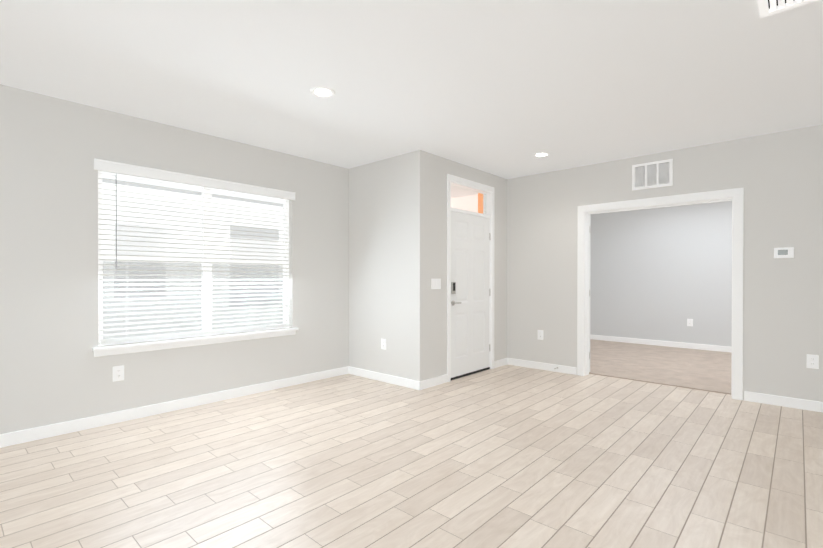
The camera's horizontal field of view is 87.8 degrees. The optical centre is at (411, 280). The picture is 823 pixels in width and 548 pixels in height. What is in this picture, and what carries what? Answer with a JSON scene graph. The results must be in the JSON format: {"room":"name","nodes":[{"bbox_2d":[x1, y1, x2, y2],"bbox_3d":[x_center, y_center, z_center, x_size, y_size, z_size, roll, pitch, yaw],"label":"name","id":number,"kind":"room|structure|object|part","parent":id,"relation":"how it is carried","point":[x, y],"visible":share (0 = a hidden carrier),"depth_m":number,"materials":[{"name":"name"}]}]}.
{"room":"empty living room","nodes":[
{"label":"empty living room","id":0,"kind":"room"},
{"bbox_2d":[0,84,348,433],"bbox_3d":[-3.534,-0.104,2.860,0.150,2.740,8.060,0,0,42],"label":"wall","id":1,"kind":"structure","parent":0,"point":[53,370],"depth_m":3.66,"materials":[{"name":"white paint"}]},
{"bbox_2d":[113,365,123,381],"bbox_3d":[-2.594,0.826,3.784,0.009,0.132,0.086,0,0,42],"label":"outlet","id":2,"kind":"object","parent":1,"relation":"attached to","point":[116,373],"visible":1,"depth_m":3.78,"materials":[{"name":"white plastic"}]},
{"bbox_2d":[0,366,347,447],"bbox_3d":[-3.507,1.216,2.773,0.015,0.100,7.960,0,0,42],"label":"baseboard","id":3,"kind":"structure","parent":1,"relation":"attached to","point":[33,434],"depth_m":3.96,"materials":[{"name":"white wood"}]},
{"bbox_2d":[98,171,288,345],"bbox_3d":[-2.129,-0.228,4.447,0.050,1.600,1.900,0,0,42],"label":"window","id":4,"kind":"structure","parent":1,"relation":"in","point":[207,209],"depth_m":4.41,"materials":[{"name":"white plastic"}]},
{"bbox_2d":[102,261,282,338],"bbox_3d":[-2.152,0.162,4.469,0.002,0.730,1.810,0,0,42],"label":"screen","id":5,"kind":"object","parent":4,"relation":"attached to","point":[249,273],"depth_m":4.29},
{"bbox_2d":[98,170,290,344],"bbox_3d":[-2.081,-0.235,4.403,0.060,1.585,1.884,0,0,42],"label":"window blind slats","id":6,"kind":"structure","parent":1,"relation":"attached to","point":[166,336],"depth_m":4.23,"materials":[{"name":"white plastic"}]},
{"bbox_2d":[126,175,127,336],"bbox_3d":[-2.552,-0.200,3.845,0.002,1.500,0.002,0,0,42],"label":"blind cord","id":7,"kind":"object","parent":6,"relation":"attached to","point":[127,175],"depth_m":3.84,"materials":[{"name":"white fabric"}]},
{"bbox_2d":[208,239,208,329],"bbox_3d":[-2.100,-0.203,4.420,0.002,1.500,0.002,0,0,42],"label":"blind cord","id":8,"kind":"object","parent":6,"relation":"attached to","point":[208,243],"depth_m":4.42,"materials":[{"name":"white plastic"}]},
{"bbox_2d":[210,188,210,285],"bbox_3d":[-2.062,-0.203,4.386,0.002,1.500,0.002,0,0,42],"label":"blind cord","id":9,"kind":"object","parent":6,"relation":"attached to","point":[210,188],"depth_m":4.38,"materials":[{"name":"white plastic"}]},
{"bbox_2d":[94,158,295,199],"bbox_3d":[-2.044,-0.993,4.365,0.030,0.092,1.960,0,0,42],"label":"window valance","id":10,"kind":"object","parent":1,"relation":"attached to","point":[126,169],"visible":1,"depth_m":4.18,"materials":[{"name":"white"}]},
{"bbox_2d":[116,174,116,268],"bbox_3d":[-2.603,-0.519,3.768,0.007,0.840,0.007,0,0,42],"label":"blind wand","id":11,"kind":"object","parent":10,"relation":"hanging from","point":[116,221],"visible":1,"depth_m":3.77,"materials":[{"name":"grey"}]},
{"bbox_2d":[92,328,298,356],"bbox_3d":[-2.061,0.613,4.389,0.125,0.080,2.000,0,0,42],"label":"window sill","id":12,"kind":"structure","parent":1,"relation":"attached to","point":[144,346],"depth_m":4.18,"materials":[{"name":"white wood"}]},
{"bbox_2d":[349,150,425,380],"bbox_3d":[-0.335,-0.118,5.338,1.262,2.740,0.110,0,0,42],"label":"wall","id":13,"kind":"structure","parent":0,"point":[387,249],"depth_m":5.21,"materials":[{"name":"white paint"}]},
{"bbox_2d":[381,338,385,349],"bbox_3d":[-0.344,0.788,5.270,0.086,0.132,0.010,0,0,42],"label":"outlet","id":14,"kind":"object","parent":13,"relation":"attached to","point":[383,343],"visible":1,"depth_m":5.27,"materials":[{"name":"white plastic"}]},
{"bbox_2d":[348,366,423,389],"bbox_3d":[-0.361,1.203,5.284,1.247,0.100,0.015,0,0,42],"label":"baseboard","id":15,"kind":"structure","parent":13,"relation":"attached to","point":[418,385],"depth_m":5.21,"materials":[{"name":"white wood"}]},
{"bbox_2d":[0,365,822,547],"bbox_3d":[-0.142,1.300,1.174,7.250,0.050,10.107,0,0,42],"label":"floor","id":16,"kind":"structure","parent":0,"point":[508,456],"depth_m":2.83,"materials":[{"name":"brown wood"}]},
{"bbox_2d":[0,0,822,197],"bbox_3d":[0.955,-1.522,2.333,7.600,0.100,13.720,0,0,42],"label":"ceiling","id":17,"kind":"structure","parent":0,"point":[506,89],"depth_m":3.02,"materials":[{"name":"white paint"}]},
{"bbox_2d":[310,86,334,97],"bbox_3d":[-0.696,-1.472,3.353,0.194,0.010,0.194,0,0,42],"label":"recessed light","id":18,"kind":"object","parent":17,"relation":"in","point":[322,91],"visible":1,"depth_m":3.33,"materials":[{"name":"white plastic"}]},
{"bbox_2d":[533,152,549,156],"bbox_3d":[1.536,-1.481,5.051,0.194,0.010,0.194,0,0,42],"label":"recessed light","id":19,"kind":"object","parent":17,"relation":"in","point":[541,154],"visible":0.98,"depth_m":5.04,"materials":[{"name":"white plastic"}]},
{"bbox_2d":[757,0,817,18],"bbox_3d":[1.944,-1.460,2.114,0.360,0.022,0.365,0,0,42],"label":"ceiling vent","id":20,"kind":"object","parent":17,"relation":"in","point":[768,7],"visible":1,"depth_m":2.26,"materials":[{"name":"white metal"}]},
{"bbox_2d":[426,152,506,379],"bbox_3d":[0.799,-0.120,5.739,0.120,2.740,2.007,0,0,42],"label":"wall","id":21,"kind":"structure","parent":0,"point":[438,169],"depth_m":5.20,"materials":[{"name":"white paint"}]},
{"bbox_2d":[424,374,446,388],"bbox_3d":[0.275,1.204,5.068,0.015,0.100,0.480,0,0,42],"label":"baseboard","id":22,"kind":"structure","parent":21,"relation":"attached to","point":[435,381],"depth_m":5.07,"materials":[{"name":"white wood"}]},
{"bbox_2d":[431,279,440,288],"bbox_3d":[0.294,0.044,5.086,0.010,0.124,0.176,0,0,42],"label":"light switch","id":23,"kind":"object","parent":21,"relation":"attached to","point":[435,283],"visible":1,"depth_m":5.08,"materials":[{"name":"white plastic"}]},
{"bbox_2d":[451,193,482,213],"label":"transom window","id":24,"kind":"structure","parent":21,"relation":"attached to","point":[477,204],"depth_m":7.57,"materials":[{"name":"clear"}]},
{"bbox_3d":[1.182,-0.257,7.020,0.150,3.000,0.100,0,0,42],"label":"exterior porch post","id":25,"kind":"part","parent":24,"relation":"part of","materials":[{"name":"brown"}]},
{"bbox_2d":[451,184,486,213],"bbox_3d":[0.744,-1.063,5.685,0.004,0.312,0.932,0,0,42],"label":"window","id":26,"kind":"structure","parent":21,"relation":"in","point":[470,201],"depth_m":5.74,"materials":[{"name":"glass"}]},
{"bbox_2d":[447,174,493,381],"bbox_3d":[0.754,-0.027,5.681,0.143,2.555,1.084,0,0,42],"label":"door frame","id":27,"kind":"structure","parent":21,"relation":"attached to","point":[466,184],"depth_m":5.69,"materials":[{"name":"white wood"}]},
{"bbox_2d":[451,211,489,377],"bbox_3d":[0.786,0.177,5.653,0.098,2.087,0.932,0,0,42],"label":"entry door","id":28,"kind":"structure","parent":21,"relation":"in","point":[470,258],"depth_m":5.64,"materials":[{"name":"white wood"}]},
{"bbox_3d":[0.565,0.171,5.376,0.054,0.293,0.146,0,0,42],"label":"entry door hardware","id":29,"kind":"part","parent":28,"relation":"part of","materials":[{"name":"metal"}]},
{"bbox_2d":[451,367,489,379],"bbox_3d":[0.753,1.237,5.689,0.088,0.028,0.940,0,0,42],"label":"trim","id":30,"kind":"structure","parent":21,"relation":"attached to","point":[470,373],"depth_m":5.65,"materials":[{"name":"black rubber"}]},
{"bbox_2d":[494,358,507,367],"bbox_3d":[1.293,1.198,6.191,0.015,0.100,0.330,0,0,42],"label":"baseboard","id":31,"kind":"structure","parent":21,"relation":"attached to","point":[501,362],"depth_m":6.19,"materials":[{"name":"white wood"}]},
{"bbox_2d":[589,339,731,394],"bbox_3d":[4.716,1.269,5.827,6.300,0.062,3.313,0,0,42],"label":"floor","id":32,"kind":"structure","parent":0,"point":[703,370],"depth_m":6.19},
{"bbox_2d":[590,201,731,346],"bbox_3d":[5.737,-0.127,7.095,6.500,2.740,0.150,0,0,42],"label":"wall","id":33,"kind":"structure","parent":0,"point":[663,274],"depth_m":7.93,"materials":[{"name":"grey paint"}]},
{"bbox_2d":[590,334,731,352],"bbox_3d":[5.756,1.182,6.974,6.300,0.100,0.015,0,0,42],"label":"baseboard","id":34,"kind":"structure","parent":33,"relation":"attached to","point":[669,344],"depth_m":7.92,"materials":[{"name":"white wood"}]},
{"bbox_2d":[687,319,692,325],"bbox_3d":[4.995,0.760,7.666,0.086,0.132,0.009,0,0,42],"label":"outlet","id":35,"kind":"object","parent":33,"relation":"attached to","point":[690,321],"visible":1,"depth_m":7.66,"materials":[{"name":"white plastic"}]},
{"bbox_2d":[507,124,822,401],"bbox_3d":[3.667,-0.113,4.393,5.938,2.740,0.150,0,0,42],"label":"wall","id":36,"kind":"structure","parent":0,"point":[777,177],"depth_m":4.46,"materials":[{"name":"white paint"}]},
{"bbox_2d":[538,330,542,339],"bbox_3d":[1.803,0.765,5.979,0.086,0.132,0.009,0,0,42],"label":"outlet","id":37,"kind":"object","parent":36,"relation":"attached to","point":[540,334],"visible":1,"depth_m":5.97,"materials":[{"name":"white plastic"}]},
{"bbox_2d":[508,358,576,374],"bbox_3d":[1.794,1.199,5.986,1.033,0.100,0.015,0,0,42],"label":"baseboard","id":38,"kind":"structure","parent":36,"relation":"attached to","point":[516,362],"depth_m":5.94,"materials":[{"name":"white wood"}]},
{"bbox_2d":[589,215,590,371],"bbox_3d":[2.521,0.176,6.073,0.035,2.105,0.766,0,0,22],"label":"door","id":39,"kind":"structure","parent":36,"relation":"in","point":[589,281],"depth_m":5.71,"materials":[{"name":"white wood"}]},
{"bbox_2d":[632,159,672,190],"bbox_3d":[2.831,-1.238,5.035,0.424,0.303,0.012,0,0,42],"label":"air vent","id":40,"kind":"object","parent":36,"relation":"in","point":[652,175],"visible":1,"depth_m":5.03,"materials":[{"name":"white metal"}]},
{"bbox_2d":[577,188,743,399],"bbox_3d":[2.881,0.142,5.107,1.726,2.223,0.186,0,0,42],"label":"door frame","id":41,"kind":"structure","parent":36,"relation":"attached to","point":[735,196],"depth_m":4.84,"materials":[{"name":"white wood"}]},
{"bbox_2d":[744,391,822,412],"bbox_3d":[4.643,1.213,3.404,3.155,0.100,0.015,0,0,42],"label":"baseboard","id":42,"kind":"structure","parent":36,"relation":"attached to","point":[817,406],"depth_m":4.24,"materials":[{"name":"white wood"}]},
{"bbox_2d":[774,247,793,257],"bbox_3d":[3.698,-0.272,4.246,0.150,0.104,0.024,0,0,42],"label":"thermostat","id":43,"kind":"object","parent":36,"relation":"attached to","point":[786,252],"visible":1,"depth_m":4.24,"materials":[{"name":"white plastic"}]},
{"bbox_2d":[807,354,818,368],"bbox_3d":[3.861,0.784,4.114,0.086,0.132,0.009,0,0,42],"label":"outlet","id":44,"kind":"object","parent":36,"relation":"attached to","point":[811,361],"visible":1,"depth_m":4.11,"materials":[{"name":"white plastic"}]},
{"bbox_3d":[-3.929,1.468,6.155,4.850,0.200,20.000,0,0,42],"label":"ground","id":45,"kind":"structure","parent":0,"visible":0},
{"bbox_2d":[102,171,282,338],"bbox_3d":[-5.763,-2.111,7.798,0.300,7.300,20.000,0,0,42],"label":"window glass","id":46,"kind":"object","parent":45,"relation":"on","point":[197,211],"depth_m":8.86,"materials":[{"name":"grey"}]}
]}

